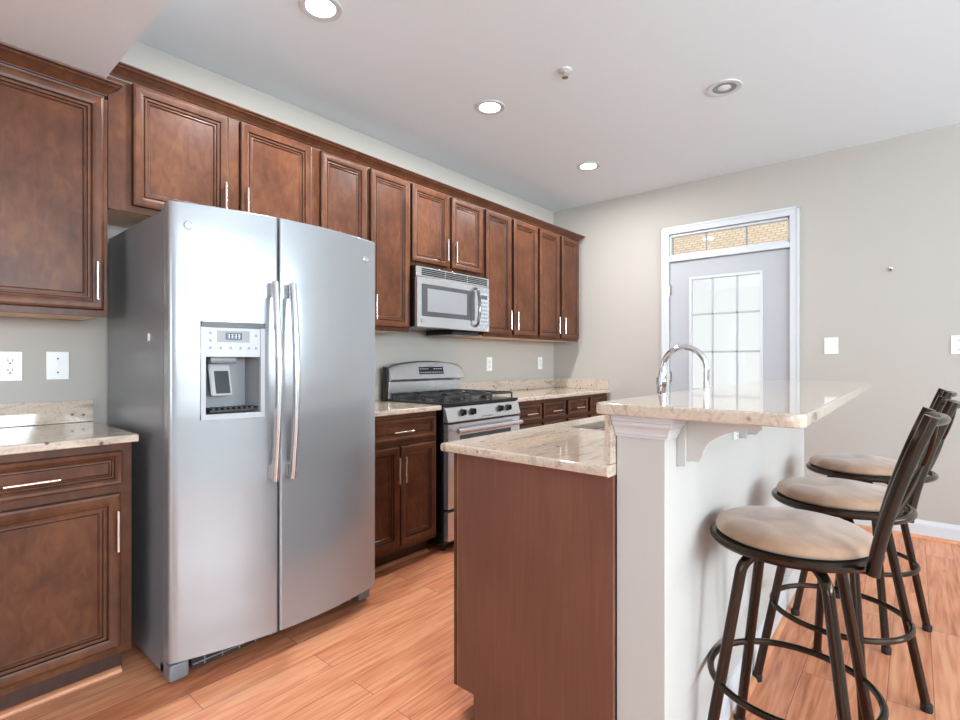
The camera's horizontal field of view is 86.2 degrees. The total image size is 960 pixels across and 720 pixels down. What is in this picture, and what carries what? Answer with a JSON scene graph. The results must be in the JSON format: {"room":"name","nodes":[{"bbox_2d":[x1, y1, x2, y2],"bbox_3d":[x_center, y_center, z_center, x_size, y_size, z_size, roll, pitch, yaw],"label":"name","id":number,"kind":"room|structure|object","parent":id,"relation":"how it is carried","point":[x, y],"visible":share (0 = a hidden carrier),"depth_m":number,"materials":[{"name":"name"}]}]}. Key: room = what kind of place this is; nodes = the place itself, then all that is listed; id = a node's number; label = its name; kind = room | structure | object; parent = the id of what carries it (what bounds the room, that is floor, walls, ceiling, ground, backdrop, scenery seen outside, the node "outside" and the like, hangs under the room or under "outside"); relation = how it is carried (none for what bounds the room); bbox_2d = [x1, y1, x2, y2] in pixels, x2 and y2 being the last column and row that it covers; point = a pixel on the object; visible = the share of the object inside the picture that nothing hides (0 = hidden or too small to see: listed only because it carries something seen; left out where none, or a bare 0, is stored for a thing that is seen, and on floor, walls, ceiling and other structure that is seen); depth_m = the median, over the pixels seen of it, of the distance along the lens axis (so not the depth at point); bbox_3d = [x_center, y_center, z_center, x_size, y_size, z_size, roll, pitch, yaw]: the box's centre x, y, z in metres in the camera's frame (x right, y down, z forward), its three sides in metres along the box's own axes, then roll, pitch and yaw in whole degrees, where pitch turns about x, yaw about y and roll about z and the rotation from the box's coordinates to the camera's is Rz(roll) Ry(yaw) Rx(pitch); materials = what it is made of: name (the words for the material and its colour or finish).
{"room":"kitchen","nodes":[
{"label":"kitchen","id":0,"kind":"room"},
{"bbox_2d":[0,40,553,425],"bbox_3d":[-2.535,-0.180,1.540,0.120,2.740,10.310,0,0,40],"label":"wall","id":1,"kind":"structure","parent":0,"point":[86,342],"depth_m":2.89,"materials":[{"name":"grey paint"}]},
{"bbox_2d":[0,352,21,380],"bbox_3d":[-1.951,0.022,2.129,0.009,0.122,0.078,0,0,40],"label":"wall outlet","id":2,"kind":"object","parent":1,"relation":"attached to","point":[10,362],"visible":1,"depth_m":2.13,"materials":[{"name":"white plastic"}]},
{"bbox_2d":[4,358,15,374],"bbox_3d":[-1.949,0.022,2.128,0.002,0.072,0.034,0,0,40],"label":"receptacle","id":3,"kind":"object","parent":2,"relation":"attached to","point":[9,363],"depth_m":2.13,"materials":[{"name":"white plastic"}]},
{"bbox_2d":[0,400,92,427],"bbox_3d":[-1.979,0.225,2.086,0.021,0.096,0.662,0,0,40],"label":"backsplash","id":4,"kind":"structure","parent":1,"relation":"attached to","point":[57,412],"depth_m":2.20,"materials":[{"name":"stone"}]},
{"bbox_2d":[0,64,106,319],"bbox_3d":[-1.832,-0.628,1.980,0.383,0.896,0.590,0,0,40],"label":"upper cabinet","id":5,"kind":"object","parent":1,"relation":"attached to","point":[53,135],"visible":1,"depth_m":1.98,"materials":[{"name":"brown wood"}]},
{"bbox_2d":[0,41,123,97],"bbox_3d":[-1.826,-1.107,1.982,0.388,0.059,0.661,0,0,40],"label":"crown molding","id":6,"kind":"structure","parent":5,"relation":"attached to","point":[11,56],"depth_m":1.96,"materials":[{"name":"brown wood"}]},
{"bbox_2d":[46,352,68,379],"bbox_3d":[-1.847,0.020,2.245,0.018,0.122,0.078,0,0,40],"label":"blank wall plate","id":7,"kind":"object","parent":1,"relation":"attached to","point":[57,363],"visible":1,"depth_m":2.25,"materials":[{"name":"white plastic"}]},
{"bbox_2d":[104,76,317,227],"bbox_3d":[-1.323,-0.905,2.580,0.383,0.547,0.979,0,0,40],"label":"upper cabinet","id":8,"kind":"object","parent":1,"relation":"attached to","point":[161,148],"visible":0.66,"depth_m":2.37,"materials":[{"name":"brown wood"}]},
{"bbox_2d":[109,61,584,241],"bbox_3d":[-0.369,-1.204,3.703,0.385,0.048,3.920,0,0,40],"label":"crown molding","id":9,"kind":"structure","parent":8,"relation":"on","point":[123,71],"depth_m":2.77,"materials":[{"name":"brown wood"}]},
{"bbox_2d":[318,150,409,332],"bbox_3d":[-0.790,-0.684,3.208,0.383,0.989,0.668,0,0,40],"label":"upper cabinet","id":10,"kind":"object","parent":1,"relation":"attached to","point":[355,199],"visible":0.56,"depth_m":3.18,"materials":[{"name":"brown wood"}]},
{"bbox_2d":[375,386,377,399],"bbox_3d":[-0.917,0.225,3.339,0.021,0.096,0.617,0,0,40],"label":"backsplash","id":11,"kind":"structure","parent":1,"relation":"attached to","point":[376,387],"depth_m":3.56,"materials":[{"name":"stone"}]},
{"bbox_2d":[410,182,482,276],"bbox_3d":[-0.328,-0.904,3.753,0.383,0.549,0.756,0,0,40],"label":"upper cabinet","id":12,"kind":"object","parent":1,"relation":"attached to","point":[446,232],"visible":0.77,"depth_m":3.60,"materials":[{"name":"brown wood"}]},
{"bbox_2d":[409,265,488,336],"bbox_3d":[-0.303,-0.408,3.706,0.480,0.436,0.738,0,0,40],"label":"microwave","id":13,"kind":"object","parent":12,"relation":"attached to","point":[443,303],"visible":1,"depth_m":3.54,"materials":[{"name":"silver metal"}]},
{"bbox_2d":[486,357,491,370],"bbox_3d":[0.083,0.027,4.528,0.009,0.122,0.078,0,0,40],"label":"wall outlet","id":14,"kind":"object","parent":1,"relation":"attached to","point":[488,359],"visible":1,"depth_m":4.52,"materials":[{"name":"white plastic"}]},
{"bbox_2d":[459,208,536,339],"bbox_3d":[0.156,-0.684,4.324,0.383,0.989,0.738,0,0,40],"label":"upper cabinet","id":15,"kind":"object","parent":1,"relation":"attached to","point":[509,244],"visible":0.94,"depth_m":4.17,"materials":[{"name":"brown wood"}]},
{"bbox_2d":[461,378,553,391],"bbox_3d":[0.271,0.225,4.739,0.021,0.096,1.512,0,0,40],"label":"backsplash","id":16,"kind":"structure","parent":1,"relation":"attached to","point":[503,385],"depth_m":4.72,"materials":[{"name":"stone"}]},
{"bbox_2d":[538,357,541,368],"bbox_3d":[0.603,0.022,5.140,0.009,0.122,0.078,0,0,40],"label":"wall outlet","id":17,"kind":"object","parent":1,"relation":"attached to","point":[539,358],"visible":1,"depth_m":5.13,"materials":[{"name":"white plastic"}]},
{"bbox_2d":[518,227,578,341],"bbox_3d":[0.629,-0.684,4.882,0.383,0.989,0.720,0,0,40],"label":"upper cabinet","id":18,"kind":"object","parent":1,"relation":"attached to","point":[557,255],"visible":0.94,"depth_m":4.75,"materials":[{"name":"brown wood"}]},
{"bbox_2d":[0,0,959,211],"bbox_3d":[0.180,-1.404,-0.762,7.240,0.532,10.310,0,0,40],"label":"ceiling","id":19,"kind":"structure","parent":0,"point":[816,76],"depth_m":2.70,"materials":[{"name":"white paint"}]},
{"bbox_2d":[298,0,341,21],"bbox_3d":[-0.698,-1.546,2.246,0.184,0.007,0.184,0,0,40],"label":"recessed light","id":20,"kind":"object","parent":19,"relation":"in","point":[319,10],"visible":1,"depth_m":2.26,"materials":[{"name":"grey paint"}]},
{"bbox_2d":[475,100,504,114],"bbox_3d":[0.060,-1.546,3.132,0.184,0.007,0.184,0,0,40],"label":"recessed light","id":21,"kind":"object","parent":19,"relation":"in","point":[486,107],"visible":1,"depth_m":3.13,"materials":[{"name":"grey paint"}]},
{"bbox_2d":[558,66,571,78],"bbox_3d":[0.453,-1.529,2.733,0.072,0.040,0.072,0,0,40],"label":"sprinkler head","id":22,"kind":"object","parent":19,"relation":"attached to","point":[565,70],"visible":1,"depth_m":2.72},
{"bbox_2d":[577,162,599,170],"bbox_3d":[0.862,-1.546,4.078,0.184,0.007,0.184,0,0,40],"label":"recessed light","id":23,"kind":"object","parent":19,"relation":"in","point":[585,166],"visible":1,"depth_m":4.08,"materials":[{"name":"grey paint"}]},
{"bbox_2d":[707,79,741,96],"bbox_3d":[1.385,-1.546,2.909,0.184,0.007,0.184,0,0,40],"label":"recessed light","id":24,"kind":"object","parent":19,"relation":"in","point":[726,87],"visible":1,"depth_m":2.90,"materials":[{"name":"grey paint"}]},
{"bbox_2d":[1,529,959,719],"bbox_3d":[0.180,1.238,-0.762,7.240,0.104,10.310,0,0,40],"label":"floor","id":25,"kind":"structure","parent":0,"point":[388,654],"depth_m":1.98,"materials":[{"name":"brown wood"}]},
{"bbox_2d":[0,665,121,719],"bbox_3d":[-1.560,1.181,1.754,0.019,0.019,0.567,0,0,40],"label":"trim","id":26,"kind":"structure","parent":25,"relation":"on","point":[51,695],"depth_m":1.82,"materials":[{"name":"brown wood"}]},
{"bbox_2d":[0,442,131,710],"bbox_3d":[-1.723,0.748,1.892,0.663,0.884,0.598,0,0,40],"label":"base cabinet","id":27,"kind":"object","parent":25,"relation":"on","point":[66,514],"visible":0.94,"depth_m":1.78,"materials":[{"name":"brown wood"}]},
{"bbox_2d":[0,421,138,455],"bbox_3d":[-1.743,0.289,1.886,0.638,0.030,0.662,0,0,40],"label":"countertop","id":28,"kind":"structure","parent":27,"relation":"on","point":[48,437],"depth_m":1.88,"materials":[{"name":"stone"}]},
{"bbox_2d":[109,200,374,681],"bbox_3d":[-1.056,0.302,2.397,0.938,1.775,0.910,0,0,40],"label":"refrigerator","id":29,"kind":"object","parent":25,"relation":"on","point":[249,400],"visible":0.99,"depth_m":2.04,"materials":[{"name":"grey metal"}]},
{"bbox_2d":[200,321,265,328],"bbox_3d":[-0.949,-0.139,1.977,0.230,0.021,0.024,0,0,-38],"label":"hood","id":30,"kind":"object","parent":29,"relation":"attached to","point":[203,324],"depth_m":1.97,"materials":[{"name":"grey plastic"}]},
{"bbox_2d":[375,548,428,572],"bbox_3d":[-0.512,1.181,2.991,0.019,0.019,0.570,0,0,40],"label":"trim","id":31,"kind":"structure","parent":25,"relation":"on","point":[397,561],"depth_m":3.04,"materials":[{"name":"brown wood"}]},
{"bbox_2d":[375,411,435,566],"bbox_3d":[-0.675,0.748,3.127,0.663,0.884,0.596,0,0,40],"label":"base cabinet","id":32,"kind":"object","parent":25,"relation":"on","point":[405,444],"visible":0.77,"depth_m":2.96,"materials":[{"name":"brown wood"}]},
{"bbox_2d":[375,400,441,416],"bbox_3d":[-0.680,0.289,3.139,0.638,0.030,0.617,0,0,40],"label":"countertop","id":33,"kind":"structure","parent":32,"relation":"on","point":[382,408],"depth_m":3.04,"materials":[{"name":"stone"}]},
{"bbox_2d":[383,360,522,550],"bbox_3d":[-0.180,0.593,3.627,0.713,1.194,0.760,0,0,40],"label":"gas range","id":34,"kind":"object","parent":25,"relation":"on","point":[470,413],"visible":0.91,"depth_m":3.44,"materials":[{"name":"silver metal"}]},
{"bbox_2d":[387,395,517,406],"bbox_3d":[-0.181,0.275,3.628,0.558,0.020,0.760,0,0,40],"label":"cooktop","id":35,"kind":"object","parent":34,"relation":"in","point":[485,400],"depth_m":3.49,"materials":[{"name":"black metal"}]},
{"bbox_2d":[454,453,616,719],"bbox_3d":[0.770,0.748,2.337,0.631,0.884,2.038,0,0,40],"label":"base cabinet","id":36,"kind":"object","parent":25,"relation":"on","point":[535,547],"visible":0.41,"depth_m":1.52,"materials":[{"name":"brown wood"}]},
{"bbox_2d":[441,415,616,477],"bbox_3d":[0.778,0.289,2.328,0.606,0.030,2.102,0,0,40],"label":"countertop","id":37,"kind":"structure","parent":36,"relation":"on","point":[573,445],"depth_m":1.66,"materials":[{"name":"stone"}]},
{"bbox_2d":[657,344,709,393],"bbox_3d":[0.924,0.100,2.293,0.246,0.346,0.122,0,0,40],"label":"faucet","id":38,"kind":"object","parent":37,"relation":"on","point":[662,375],"visible":0.7,"depth_m":2.28,"materials":[{"name":"silver metal"}]},
{"bbox_2d":[516,397,564,428],"bbox_3d":[0.266,0.748,4.237,0.663,0.884,0.726,0,0,40],"label":"base cabinet","id":39,"kind":"object","parent":25,"relation":"on","point":[535,413],"visible":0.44,"depth_m":4.06,"materials":[{"name":"brown wood"}]},
{"bbox_2d":[564,393,606,421],"bbox_3d":[0.753,0.748,4.811,0.663,0.884,0.777,0,0,40],"label":"base cabinet","id":40,"kind":"object","parent":25,"relation":"on","point":[584,406],"visible":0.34,"depth_m":4.54,"materials":[{"name":"brown wood"}]},
{"bbox_2d":[486,387,609,401],"bbox_3d":[0.513,0.289,4.546,0.638,0.030,1.531,0,0,40],"label":"countertop","id":41,"kind":"structure","parent":40,"relation":"on","point":[554,392],"depth_m":4.46,"materials":[{"name":"stone"}]},
{"bbox_2d":[707,407,950,719],"bbox_3d":[0.908,0.654,1.389,0.542,1.071,0.426,0,0,40],"label":"bar stool","id":42,"kind":"object","parent":25,"relation":"on","point":[821,544],"visible":1,"depth_m":1.33,"materials":[{"name":"brown metal"}]},
{"bbox_2d":[716,506,872,560],"bbox_3d":[0.865,0.463,1.426,0.382,0.048,0.382,0,0,40],"label":"seat cushion","id":43,"kind":"object","parent":42,"relation":"on","point":[764,533],"depth_m":1.33,"materials":[{"name":"beige fabric"}]},
{"bbox_2d":[752,396,959,719],"bbox_3d":[1.323,0.654,1.787,0.466,1.071,0.545,0,0,-28],"label":"bar stool","id":44,"kind":"object","parent":25,"relation":"on","point":[845,499],"visible":0.77,"depth_m":1.75,"materials":[{"name":"brown metal"}]},
{"bbox_2d":[776,477,886,511],"bbox_3d":[1.277,0.463,1.831,0.382,0.048,0.382,0,0,37],"label":"seat cushion","id":45,"kind":"object","parent":44,"relation":"on","point":[814,494],"depth_m":1.75,"materials":[{"name":"beige fabric"}]},
{"bbox_2d":[791,388,957,654],"bbox_3d":[1.769,0.654,2.293,0.451,1.071,0.544,0,0,-31],"label":"bar stool","id":46,"kind":"object","parent":25,"relation":"on","point":[857,467],"visible":0.47,"depth_m":2.26,"materials":[{"name":"brown metal"}]},
{"bbox_2d":[809,453,896,475],"bbox_3d":[1.728,0.463,2.337,0.382,0.048,0.382,0,0,38],"label":"seat cushion","id":47,"kind":"object","parent":46,"relation":"on","point":[830,464],"depth_m":2.26,"materials":[{"name":"beige fabric"}]},
{"bbox_2d":[617,426,803,719],"bbox_3d":[1.099,0.665,2.136,0.130,1.050,2.120,0,0,40],"label":"wall","id":48,"kind":"structure","parent":0,"point":[674,580],"depth_m":1.37,"materials":[{"name":"grey paint"}]},
{"bbox_2d":[605,415,616,464],"bbox_3d":[1.009,0.206,2.147,0.018,0.133,2.080,0,0,40],"label":"backsplash","id":49,"kind":"structure","parent":48,"relation":"attached to","point":[610,437],"depth_m":1.35,"materials":[{"name":"stone"}]},
{"bbox_2d":[611,415,686,440],"bbox_3d":[0.439,0.169,1.333,0.161,0.058,0.103,0,0,40],"label":"crown molding","id":50,"kind":"structure","parent":48,"relation":"attached to","point":[628,426],"depth_m":1.30,"materials":[{"name":"grey paint"}]},
{"bbox_2d":[677,421,764,466],"bbox_3d":[0.608,0.208,1.300,0.200,0.134,0.048,0,0,40],"label":"corbel","id":51,"kind":"object","parent":48,"relation":"attached to","point":[694,438],"visible":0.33,"depth_m":1.32,"materials":[{"name":"grey paint"}]},
{"bbox_2d":[596,380,872,427],"bbox_3d":[1.189,0.124,2.035,0.478,0.030,2.198,0,0,40],"label":"countertop","id":52,"kind":"structure","parent":48,"relation":"on","point":[771,403],"depth_m":1.35,"materials":[{"name":"stone"}]},
{"bbox_2d":[733,431,737,439],"bbox_3d":[0.887,0.230,1.778,0.009,0.085,0.050,0,0,40],"label":"wall outlet","id":53,"kind":"object","parent":48,"relation":"attached to","point":[735,434],"visible":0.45,"depth_m":1.76,"materials":[{"name":"white plastic"}]},
{"bbox_2d":[740,431,759,437],"bbox_3d":[1.019,0.208,1.784,0.200,0.134,0.048,0,0,40],"label":"corbel","id":54,"kind":"object","parent":48,"relation":"attached to","point":[743,434],"visible":0.22,"depth_m":1.82,"materials":[{"name":"grey paint"}]},
{"bbox_2d":[705,569,800,719],"bbox_3d":[1.100,1.131,2.126,0.144,0.118,2.134,0,0,40],"label":"baseboard","id":55,"kind":"structure","parent":48,"relation":"attached to","point":[785,597],"depth_m":1.96,"materials":[{"name":"grey paint"}]},
{"bbox_2d":[729,571,810,719],"bbox_3d":[1.163,1.181,2.074,0.019,0.019,2.132,0,0,40],"label":"trim","id":56,"kind":"structure","parent":48,"relation":"attached to","point":[753,681],"depth_m":2.17,"materials":[{"name":"brown wood"}]},
{"bbox_2d":[554,123,959,525],"bbox_3d":[3.475,-0.180,3.124,7.240,2.740,0.120,0,0,40],"label":"wall","id":57,"kind":"structure","parent":0,"point":[866,210],"depth_m":3.72,"materials":[{"name":"grey paint"}]},
{"bbox_2d":[554,378,608,388],"bbox_3d":[0.997,0.225,5.131,0.621,0.096,0.021,0,0,40],"label":"backsplash","id":58,"kind":"structure","parent":57,"relation":"attached to","point":[558,382],"depth_m":5.10,"materials":[{"name":"stone"}]},
{"bbox_2d":[669,249,788,392],"bbox_3d":[2.031,0.153,4.268,0.933,2.050,0.114,0,0,40],"label":"door","id":59,"kind":"structure","parent":57,"relation":"in","point":[772,267],"depth_m":4.22,"materials":[{"name":"grey paint"}]},
{"bbox_2d":[669,217,788,255],"bbox_3d":[2.055,-1.019,4.285,0.940,0.194,0.046,0,0,40],"label":"window","id":60,"kind":"structure","parent":57,"relation":"in","point":[747,225],"depth_m":4.27,"materials":[{"name":"grey paint"}]},
{"bbox_2d":[661,206,799,392],"bbox_3d":[2.071,0.003,4.299,1.059,2.374,0.144,0,0,40],"label":"door frame","id":61,"kind":"structure","parent":57,"relation":"attached to","point":[793,212],"depth_m":4.12,"materials":[{"name":"grey paint"}]},
{"bbox_2d":[824,337,837,353],"bbox_3d":[2.593,-0.112,3.787,0.085,0.122,0.008,0,0,40],"label":"wall switch","id":62,"kind":"object","parent":57,"relation":"attached to","point":[830,344],"visible":1,"depth_m":3.79,"materials":[{"name":"white plastic"}]},
{"bbox_2d":[837,517,959,540],"bbox_3d":[4.280,1.131,2.353,4.775,0.118,0.014,0,0,40],"label":"baseboard","id":63,"kind":"structure","parent":57,"relation":"attached to","point":[921,527],"depth_m":3.42,"materials":[{"name":"grey paint"}]},
{"bbox_2d":[856,524,959,544],"bbox_3d":[4.270,1.181,2.340,4.775,0.019,0.019,0,0,40],"label":"trim","id":64,"kind":"structure","parent":57,"relation":"attached to","point":[861,526],"depth_m":3.43,"materials":[{"name":"brown wood"}]},
{"bbox_2d":[951,335,959,353],"bbox_3d":[3.116,-0.106,3.337,0.078,0.122,0.018,0,0,40],"label":"wall switch","id":65,"kind":"object","parent":57,"relation":"attached to","point":[955,339],"visible":1,"depth_m":3.35,"materials":[{"name":"white plastic"}]},
{"label":"outside","id":66,"kind":"structure","parent":0,"visible":0},
{"bbox_3d":[14.170,1.390,17.281,45.000,0.100,35.310,0,0,40],"label":"patio","id":67,"kind":"object","parent":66,"visible":0},
{"bbox_2d":[674,221,787,387],"bbox_3d":[10.541,-2.035,10.682,26.000,6.750,6.070,0,0,40],"label":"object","id":68,"kind":"structure","parent":67,"relation":"on","point":[748,285],"depth_m":11.29,"materials":[{"name":"clear glass"}]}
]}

